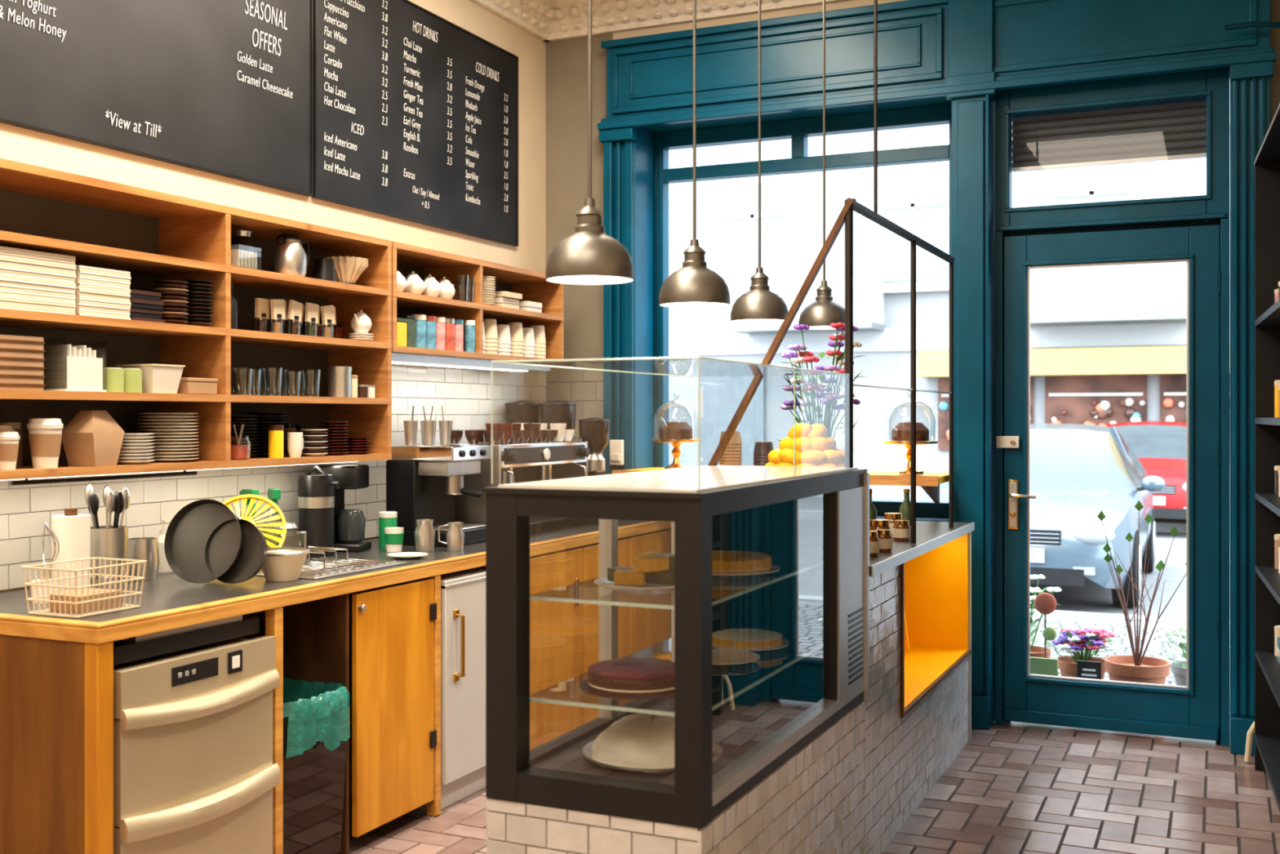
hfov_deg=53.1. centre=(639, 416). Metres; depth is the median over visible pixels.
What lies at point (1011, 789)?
floor
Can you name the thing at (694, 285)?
pendant lamp
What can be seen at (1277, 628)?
tin
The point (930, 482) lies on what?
shelf
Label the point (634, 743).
cake
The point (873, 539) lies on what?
jam jar
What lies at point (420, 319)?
tin
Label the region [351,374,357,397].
spice shaker
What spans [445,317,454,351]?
tin
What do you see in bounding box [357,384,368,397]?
pot
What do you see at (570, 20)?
ceiling
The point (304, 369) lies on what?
drinking glass
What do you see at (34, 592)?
whisk
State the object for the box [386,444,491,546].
coffee brewer
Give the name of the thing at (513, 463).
espresso machine
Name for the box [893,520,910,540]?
jam jar
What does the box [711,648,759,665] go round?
cake plate
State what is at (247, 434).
plates
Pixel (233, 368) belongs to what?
drinking glass
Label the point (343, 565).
dish rack
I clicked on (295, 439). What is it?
cup
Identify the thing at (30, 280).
stack
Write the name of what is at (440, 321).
tin
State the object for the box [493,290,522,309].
cartons
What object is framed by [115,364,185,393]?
paper tray
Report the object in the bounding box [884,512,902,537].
jam jar
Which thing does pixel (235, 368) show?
drinking glass
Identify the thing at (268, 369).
drinking glass
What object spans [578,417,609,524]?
coffee grinder
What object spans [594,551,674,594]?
cake
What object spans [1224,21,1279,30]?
bracket
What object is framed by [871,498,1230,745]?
ground
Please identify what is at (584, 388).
tiles
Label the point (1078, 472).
car
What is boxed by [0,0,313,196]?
blackboard
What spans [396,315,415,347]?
tin
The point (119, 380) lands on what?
rolls
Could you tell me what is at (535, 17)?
crown molding
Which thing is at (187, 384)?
kraft box
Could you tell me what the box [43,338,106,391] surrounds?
napkin holder
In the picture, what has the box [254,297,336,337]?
jar
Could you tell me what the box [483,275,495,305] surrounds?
saucers
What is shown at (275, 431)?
tin
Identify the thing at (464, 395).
tiles
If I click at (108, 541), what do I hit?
utensil holder
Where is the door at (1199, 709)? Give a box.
[995,217,1229,746]
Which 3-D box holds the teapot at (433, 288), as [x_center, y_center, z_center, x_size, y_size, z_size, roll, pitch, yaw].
[-0.893,-0.555,5.461,0.101,0.106,0.124,0,0,-6]
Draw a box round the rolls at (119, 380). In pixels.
[102,367,142,392]
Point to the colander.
(253, 497)
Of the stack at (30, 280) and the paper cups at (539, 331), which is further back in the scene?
the paper cups at (539, 331)
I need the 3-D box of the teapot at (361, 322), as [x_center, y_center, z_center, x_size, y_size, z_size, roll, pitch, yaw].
[-1.094,-0.373,5.016,0.088,0.092,0.109,0,0,-31]
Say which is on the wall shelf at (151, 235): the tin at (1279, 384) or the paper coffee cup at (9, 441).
the paper coffee cup at (9, 441)
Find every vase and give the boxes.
[62,410,124,466]
[777,322,864,449]
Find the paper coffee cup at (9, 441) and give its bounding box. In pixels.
[0,431,20,470]
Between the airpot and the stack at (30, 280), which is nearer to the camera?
the stack at (30, 280)
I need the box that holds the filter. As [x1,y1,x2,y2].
[312,255,368,284]
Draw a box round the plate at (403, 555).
[386,551,428,559]
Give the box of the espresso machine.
[416,440,590,525]
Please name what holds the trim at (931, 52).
attached to the wall at (566, 60)
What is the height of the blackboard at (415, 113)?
0.971 m
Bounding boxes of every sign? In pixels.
[1030,657,1057,675]
[1076,660,1101,679]
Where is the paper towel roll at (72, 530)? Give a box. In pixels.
[51,507,90,592]
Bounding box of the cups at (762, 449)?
[753,441,773,465]
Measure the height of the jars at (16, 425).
0.127 m
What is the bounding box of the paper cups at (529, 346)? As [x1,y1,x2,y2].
[522,327,535,357]
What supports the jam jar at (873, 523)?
on the counter at (917, 719)
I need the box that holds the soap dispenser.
[156,519,173,573]
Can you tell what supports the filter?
on the wall shelf at (151, 235)
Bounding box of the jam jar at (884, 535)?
[874,528,892,551]
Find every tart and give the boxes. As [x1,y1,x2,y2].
[711,550,780,576]
[711,628,789,651]
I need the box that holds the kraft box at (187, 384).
[177,377,217,394]
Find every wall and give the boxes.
[0,0,546,592]
[546,0,1279,638]
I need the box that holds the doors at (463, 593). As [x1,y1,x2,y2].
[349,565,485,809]
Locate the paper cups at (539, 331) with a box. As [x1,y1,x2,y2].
[529,325,546,358]
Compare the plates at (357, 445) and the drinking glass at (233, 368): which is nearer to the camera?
the drinking glass at (233, 368)
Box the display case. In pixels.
[483,356,869,828]
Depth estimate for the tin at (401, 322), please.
5.18 m
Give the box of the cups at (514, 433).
[450,422,574,444]
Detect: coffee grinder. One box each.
[504,400,540,423]
[539,400,576,523]
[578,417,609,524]
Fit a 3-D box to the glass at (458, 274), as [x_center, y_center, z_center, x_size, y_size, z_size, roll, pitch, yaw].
[-0.779,-0.562,5.641,0.052,0.120,0.052,0,0,24]
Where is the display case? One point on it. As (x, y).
(813, 522)
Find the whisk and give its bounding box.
[31,523,59,603]
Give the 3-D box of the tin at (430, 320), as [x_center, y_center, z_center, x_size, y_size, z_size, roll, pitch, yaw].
[-0.898,-0.354,5.429,0.066,0.143,0.066,0,0,24]
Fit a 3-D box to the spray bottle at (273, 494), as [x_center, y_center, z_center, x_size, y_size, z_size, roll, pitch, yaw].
[-1.334,0.392,4.661,0.072,0.256,0.096,0,0,-31]
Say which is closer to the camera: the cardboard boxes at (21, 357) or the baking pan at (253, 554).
the cardboard boxes at (21, 357)
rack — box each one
[302,546,354,571]
[707,0,954,543]
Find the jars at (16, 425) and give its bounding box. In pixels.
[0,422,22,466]
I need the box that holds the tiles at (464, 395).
[0,364,546,590]
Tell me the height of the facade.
12.300 m
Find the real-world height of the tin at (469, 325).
0.143 m
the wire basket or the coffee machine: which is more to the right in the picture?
the coffee machine
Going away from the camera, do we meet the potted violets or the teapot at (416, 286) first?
the teapot at (416, 286)
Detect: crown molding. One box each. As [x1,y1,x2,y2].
[471,0,558,41]
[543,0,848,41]
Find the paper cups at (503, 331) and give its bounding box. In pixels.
[497,324,511,355]
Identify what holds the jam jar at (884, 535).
on the counter at (917, 719)
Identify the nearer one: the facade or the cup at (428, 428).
the cup at (428, 428)
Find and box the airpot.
[297,465,340,556]
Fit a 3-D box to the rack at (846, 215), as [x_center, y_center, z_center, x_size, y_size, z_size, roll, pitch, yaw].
[0.762,-0.868,4.696,0.479,2.661,1.593,0,0,24]
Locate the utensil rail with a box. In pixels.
[9,470,197,485]
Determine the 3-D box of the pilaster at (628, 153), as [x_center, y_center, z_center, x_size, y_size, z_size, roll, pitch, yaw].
[-0.045,-0.045,6.763,0.190,2.930,0.400,0,0,24]
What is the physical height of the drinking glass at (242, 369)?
0.090 m
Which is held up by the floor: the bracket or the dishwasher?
the dishwasher
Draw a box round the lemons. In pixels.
[764,422,844,466]
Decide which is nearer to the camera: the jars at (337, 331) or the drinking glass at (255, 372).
the drinking glass at (255, 372)
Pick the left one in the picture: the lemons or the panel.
the panel
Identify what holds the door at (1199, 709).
in the wall at (566, 60)
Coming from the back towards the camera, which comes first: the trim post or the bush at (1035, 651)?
the bush at (1035, 651)
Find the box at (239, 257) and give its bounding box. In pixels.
[231,244,260,270]
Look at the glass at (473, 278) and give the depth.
5.69 m
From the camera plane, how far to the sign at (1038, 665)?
6.29 m
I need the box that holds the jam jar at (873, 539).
[869,529,879,556]
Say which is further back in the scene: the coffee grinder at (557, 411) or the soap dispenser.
the coffee grinder at (557, 411)
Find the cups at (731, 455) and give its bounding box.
[719,431,742,465]
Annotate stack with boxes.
[0,245,75,315]
[73,265,131,319]
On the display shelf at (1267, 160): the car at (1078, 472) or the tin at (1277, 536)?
the tin at (1277, 536)
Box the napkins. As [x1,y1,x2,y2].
[128,288,164,322]
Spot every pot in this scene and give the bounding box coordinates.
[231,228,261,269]
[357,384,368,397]
[368,384,375,397]
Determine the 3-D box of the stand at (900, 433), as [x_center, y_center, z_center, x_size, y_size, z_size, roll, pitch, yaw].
[1.245,0.071,5.892,0.250,0.385,0.250,0,0,24]
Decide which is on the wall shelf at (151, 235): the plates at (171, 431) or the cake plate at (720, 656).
the plates at (171, 431)
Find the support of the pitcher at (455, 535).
on the counter at (56, 673)
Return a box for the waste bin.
[283,677,350,853]
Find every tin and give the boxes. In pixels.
[268,424,284,457]
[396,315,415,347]
[396,317,407,346]
[411,314,426,348]
[426,315,435,349]
[435,316,445,350]
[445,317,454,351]
[454,319,463,351]
[464,320,475,352]
[1274,288,1278,303]
[1274,379,1279,417]
[1274,465,1279,494]
[1274,533,1279,568]
[1274,625,1279,656]
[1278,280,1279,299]
[1278,384,1279,417]
[1278,470,1279,497]
[1278,546,1279,573]
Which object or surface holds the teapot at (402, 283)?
on the wall shelf at (533, 286)
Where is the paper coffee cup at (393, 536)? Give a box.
[384,527,404,551]
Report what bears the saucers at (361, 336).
on the wall shelf at (151, 235)
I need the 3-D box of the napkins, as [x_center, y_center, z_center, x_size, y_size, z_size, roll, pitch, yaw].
[-1.627,-0.341,4.012,0.228,0.096,0.139,0,0,24]
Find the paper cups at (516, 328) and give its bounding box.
[506,322,524,356]
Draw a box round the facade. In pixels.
[668,124,1206,500]
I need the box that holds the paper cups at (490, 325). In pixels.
[483,319,497,354]
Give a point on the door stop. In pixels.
(1251, 731)
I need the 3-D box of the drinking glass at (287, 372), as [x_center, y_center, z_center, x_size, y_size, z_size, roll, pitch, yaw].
[-1.276,-0.117,4.763,0.068,0.090,0.068,0,0,24]
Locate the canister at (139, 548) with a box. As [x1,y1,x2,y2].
[127,537,159,581]
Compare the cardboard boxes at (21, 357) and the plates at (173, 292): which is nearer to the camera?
the cardboard boxes at (21, 357)
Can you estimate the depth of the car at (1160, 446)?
17.36 m
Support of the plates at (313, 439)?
on the wall shelf at (151, 235)
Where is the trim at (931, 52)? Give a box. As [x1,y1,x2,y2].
[597,0,1275,133]
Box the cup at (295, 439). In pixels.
[287,431,303,457]
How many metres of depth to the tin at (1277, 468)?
4.99 m
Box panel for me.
[113,615,259,665]
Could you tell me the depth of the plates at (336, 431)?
4.83 m
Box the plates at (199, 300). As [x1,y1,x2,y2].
[182,280,213,326]
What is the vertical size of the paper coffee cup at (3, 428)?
0.124 m
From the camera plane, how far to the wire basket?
3.37 m
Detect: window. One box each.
[654,103,951,517]
[995,66,1229,232]
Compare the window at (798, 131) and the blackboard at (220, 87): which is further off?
the window at (798, 131)
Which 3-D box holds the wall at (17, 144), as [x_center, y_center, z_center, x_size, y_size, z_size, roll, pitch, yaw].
[-2.103,-0.340,3.534,0.150,3.720,7.900,0,0,24]
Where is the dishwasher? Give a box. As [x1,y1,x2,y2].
[113,635,280,853]
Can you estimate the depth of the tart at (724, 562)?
3.31 m
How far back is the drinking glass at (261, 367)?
4.52 m
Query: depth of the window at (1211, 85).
5.70 m
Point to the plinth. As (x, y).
(814, 802)
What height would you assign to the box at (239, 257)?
0.075 m
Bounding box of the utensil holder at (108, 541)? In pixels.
[84,483,129,588]
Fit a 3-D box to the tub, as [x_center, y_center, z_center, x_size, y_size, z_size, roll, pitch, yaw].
[-0.997,0.448,5.064,0.074,0.143,0.074,0,0,24]
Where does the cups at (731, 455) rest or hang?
on the shelf at (930, 482)
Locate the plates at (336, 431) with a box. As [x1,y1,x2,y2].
[318,421,348,455]
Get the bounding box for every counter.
[0,519,671,853]
[862,520,974,853]
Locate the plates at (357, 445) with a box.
[343,436,370,454]
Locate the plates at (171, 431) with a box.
[137,413,199,462]
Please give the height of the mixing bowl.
0.095 m
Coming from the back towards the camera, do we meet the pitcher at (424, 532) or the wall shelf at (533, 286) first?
the wall shelf at (533, 286)
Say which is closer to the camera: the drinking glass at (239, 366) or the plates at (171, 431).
the plates at (171, 431)
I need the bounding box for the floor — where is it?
[349,722,1279,853]
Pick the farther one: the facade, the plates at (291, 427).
the facade
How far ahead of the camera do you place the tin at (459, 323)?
5.60 m
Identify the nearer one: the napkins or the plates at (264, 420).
the napkins
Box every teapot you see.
[269,521,306,547]
[350,309,372,333]
[396,270,413,291]
[403,271,429,294]
[421,273,443,297]
[437,276,455,298]
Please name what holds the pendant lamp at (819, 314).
hanging from the ceiling
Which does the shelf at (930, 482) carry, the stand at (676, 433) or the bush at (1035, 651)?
the stand at (676, 433)
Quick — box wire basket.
[21,556,146,617]
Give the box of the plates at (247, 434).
[231,415,257,457]
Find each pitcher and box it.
[414,519,435,551]
[438,521,464,551]
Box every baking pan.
[164,498,243,583]
[204,518,266,583]
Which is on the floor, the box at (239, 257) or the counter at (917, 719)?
the counter at (917, 719)
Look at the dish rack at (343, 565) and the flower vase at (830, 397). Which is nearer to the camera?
the dish rack at (343, 565)
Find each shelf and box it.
[0,158,391,480]
[391,241,564,371]
[612,466,949,503]
[1253,101,1279,811]
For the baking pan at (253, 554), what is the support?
on the counter at (56, 673)
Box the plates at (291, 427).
[281,423,307,455]
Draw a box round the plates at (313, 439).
[299,429,328,456]
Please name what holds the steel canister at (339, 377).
on the wall shelf at (151, 235)
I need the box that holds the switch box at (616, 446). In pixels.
[609,440,623,465]
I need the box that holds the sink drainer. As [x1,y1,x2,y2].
[255,556,406,579]
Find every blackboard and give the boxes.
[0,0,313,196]
[311,0,518,246]
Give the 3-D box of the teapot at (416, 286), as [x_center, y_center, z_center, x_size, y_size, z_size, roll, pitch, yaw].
[-0.944,-0.555,5.347,0.124,0.106,0.101,0,0,-7]
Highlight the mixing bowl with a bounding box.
[261,546,310,581]
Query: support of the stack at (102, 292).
on the wall shelf at (151, 235)
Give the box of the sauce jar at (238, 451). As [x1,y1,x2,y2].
[231,423,251,459]
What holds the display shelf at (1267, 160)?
on the floor
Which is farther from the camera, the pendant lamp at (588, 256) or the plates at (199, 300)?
the plates at (199, 300)
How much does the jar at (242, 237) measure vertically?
0.160 m
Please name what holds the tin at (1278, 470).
on the display shelf at (1267, 160)
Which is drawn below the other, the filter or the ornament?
the ornament
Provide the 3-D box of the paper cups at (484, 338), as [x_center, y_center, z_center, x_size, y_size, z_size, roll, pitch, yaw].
[-0.743,-0.355,5.794,0.089,0.146,0.089,0,0,24]
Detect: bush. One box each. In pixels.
[1030,574,1062,657]
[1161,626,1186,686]
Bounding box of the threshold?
[1002,720,1220,745]
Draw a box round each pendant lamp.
[545,0,634,284]
[658,0,729,307]
[730,0,788,323]
[798,0,844,329]
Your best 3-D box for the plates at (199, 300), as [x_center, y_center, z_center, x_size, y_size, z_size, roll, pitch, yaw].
[-1.452,-0.368,4.206,0.096,0.151,0.096,0,0,24]
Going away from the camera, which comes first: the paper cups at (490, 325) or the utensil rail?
the utensil rail
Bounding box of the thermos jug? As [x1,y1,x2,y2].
[273,233,310,276]
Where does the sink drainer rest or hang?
in the counter at (56, 673)
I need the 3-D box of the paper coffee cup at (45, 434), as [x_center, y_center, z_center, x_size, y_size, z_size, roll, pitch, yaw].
[-1.700,0.076,3.659,0.097,0.143,0.097,0,0,24]
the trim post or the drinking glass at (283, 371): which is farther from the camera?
the trim post
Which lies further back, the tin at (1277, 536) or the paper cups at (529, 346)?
the paper cups at (529, 346)
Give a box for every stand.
[651,391,701,468]
[883,394,938,474]
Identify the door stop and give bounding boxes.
[1244,721,1254,762]
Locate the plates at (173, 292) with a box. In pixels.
[152,280,188,324]
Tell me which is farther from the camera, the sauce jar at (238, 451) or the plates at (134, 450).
the sauce jar at (238, 451)
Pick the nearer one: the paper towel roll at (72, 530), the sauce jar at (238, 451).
the paper towel roll at (72, 530)
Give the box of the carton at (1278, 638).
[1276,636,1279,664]
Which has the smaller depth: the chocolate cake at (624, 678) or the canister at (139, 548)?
the chocolate cake at (624, 678)
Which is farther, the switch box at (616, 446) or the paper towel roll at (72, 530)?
the switch box at (616, 446)
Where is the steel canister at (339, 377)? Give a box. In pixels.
[327,365,351,397]
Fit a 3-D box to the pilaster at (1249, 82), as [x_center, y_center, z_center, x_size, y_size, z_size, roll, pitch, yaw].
[2.635,-0.045,5.522,0.163,2.930,0.365,0,0,24]
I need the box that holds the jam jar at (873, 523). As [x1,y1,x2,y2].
[869,519,891,534]
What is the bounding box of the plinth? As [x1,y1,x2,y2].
[486,700,865,853]
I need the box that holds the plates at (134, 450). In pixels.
[117,432,154,464]
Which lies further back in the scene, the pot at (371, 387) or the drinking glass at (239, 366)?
the pot at (371, 387)
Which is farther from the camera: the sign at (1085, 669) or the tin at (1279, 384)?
the sign at (1085, 669)
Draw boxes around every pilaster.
[599,127,654,539]
[1229,60,1273,755]
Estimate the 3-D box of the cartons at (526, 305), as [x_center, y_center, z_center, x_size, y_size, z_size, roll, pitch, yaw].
[-0.581,-0.530,6.276,0.151,0.056,0.144,0,0,24]
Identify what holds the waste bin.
on the floor
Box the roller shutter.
[1012,99,1206,172]
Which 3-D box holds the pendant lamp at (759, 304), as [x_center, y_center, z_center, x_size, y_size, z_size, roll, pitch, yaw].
[0.459,-1.282,4.909,0.222,1.833,0.222,0,0,24]
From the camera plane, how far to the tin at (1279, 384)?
4.85 m
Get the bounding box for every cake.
[578,657,674,699]
[582,713,722,773]
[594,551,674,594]
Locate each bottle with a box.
[231,282,237,328]
[239,488,258,524]
[262,488,281,547]
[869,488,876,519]
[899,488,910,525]
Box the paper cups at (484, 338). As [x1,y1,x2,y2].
[483,322,485,353]
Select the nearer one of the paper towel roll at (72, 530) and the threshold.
the paper towel roll at (72, 530)
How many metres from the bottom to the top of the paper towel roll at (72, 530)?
0.250 m
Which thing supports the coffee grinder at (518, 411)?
on the counter at (56, 673)
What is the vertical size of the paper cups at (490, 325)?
0.164 m
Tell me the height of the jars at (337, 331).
0.092 m
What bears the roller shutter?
attached to the window at (1211, 85)
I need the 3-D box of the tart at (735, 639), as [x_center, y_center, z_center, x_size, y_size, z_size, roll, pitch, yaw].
[0.302,0.634,3.619,0.240,0.038,0.240,0,0,24]
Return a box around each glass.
[231,366,248,395]
[232,368,253,395]
[234,368,255,393]
[241,368,262,395]
[248,370,267,394]
[254,372,274,395]
[261,367,283,393]
[267,368,288,395]
[282,370,301,395]
[287,372,306,395]
[300,368,320,396]
[457,274,469,300]
[464,278,475,302]
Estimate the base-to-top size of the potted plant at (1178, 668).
0.367 m
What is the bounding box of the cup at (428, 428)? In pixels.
[403,405,452,444]
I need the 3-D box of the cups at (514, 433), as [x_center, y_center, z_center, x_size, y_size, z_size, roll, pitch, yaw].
[-0.576,0.075,5.798,0.280,0.085,0.744,0,0,24]
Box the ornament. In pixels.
[1034,592,1057,657]
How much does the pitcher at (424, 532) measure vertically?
0.120 m
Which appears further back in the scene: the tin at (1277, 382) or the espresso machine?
the espresso machine
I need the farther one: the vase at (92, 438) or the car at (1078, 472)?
the car at (1078, 472)
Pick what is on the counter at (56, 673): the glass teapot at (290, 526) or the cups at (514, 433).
the glass teapot at (290, 526)
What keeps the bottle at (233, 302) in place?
on the wall shelf at (151, 235)
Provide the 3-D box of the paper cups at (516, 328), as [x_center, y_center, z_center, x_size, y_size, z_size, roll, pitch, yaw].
[-0.598,-0.364,6.113,0.089,0.164,0.089,0,0,24]
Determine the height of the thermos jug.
0.158 m
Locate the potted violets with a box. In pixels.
[1051,626,1116,679]
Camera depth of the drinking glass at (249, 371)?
4.57 m
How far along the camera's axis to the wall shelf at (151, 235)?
4.27 m
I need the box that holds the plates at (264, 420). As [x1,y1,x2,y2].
[248,412,287,457]
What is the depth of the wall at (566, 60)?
6.79 m
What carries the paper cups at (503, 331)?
on the wall shelf at (533, 286)
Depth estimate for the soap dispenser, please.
4.25 m
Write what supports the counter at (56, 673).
on the floor
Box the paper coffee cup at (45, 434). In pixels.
[26,417,63,468]
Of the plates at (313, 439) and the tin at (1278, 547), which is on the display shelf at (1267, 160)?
the tin at (1278, 547)
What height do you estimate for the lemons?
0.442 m
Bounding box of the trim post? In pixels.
[951,93,995,729]
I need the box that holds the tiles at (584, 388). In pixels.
[546,367,603,456]
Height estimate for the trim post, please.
2.930 m
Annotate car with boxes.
[916,423,1165,607]
[1106,421,1186,519]
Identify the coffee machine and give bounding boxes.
[315,464,371,551]
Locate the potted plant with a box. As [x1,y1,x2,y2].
[1097,500,1186,684]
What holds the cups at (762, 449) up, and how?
on the shelf at (930, 482)
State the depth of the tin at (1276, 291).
4.99 m
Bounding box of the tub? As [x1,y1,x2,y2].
[378,511,397,548]
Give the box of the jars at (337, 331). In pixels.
[310,312,342,338]
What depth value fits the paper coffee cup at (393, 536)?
4.90 m
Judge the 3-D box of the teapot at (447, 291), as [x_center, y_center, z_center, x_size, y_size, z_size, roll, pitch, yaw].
[-0.848,-0.555,5.562,0.101,0.106,0.124,0,0,-18]
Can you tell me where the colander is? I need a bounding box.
[222,493,286,547]
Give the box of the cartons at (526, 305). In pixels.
[519,300,542,312]
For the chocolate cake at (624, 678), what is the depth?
2.95 m
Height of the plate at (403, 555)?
0.013 m
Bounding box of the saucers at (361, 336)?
[347,333,373,341]
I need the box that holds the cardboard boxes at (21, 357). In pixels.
[0,334,44,390]

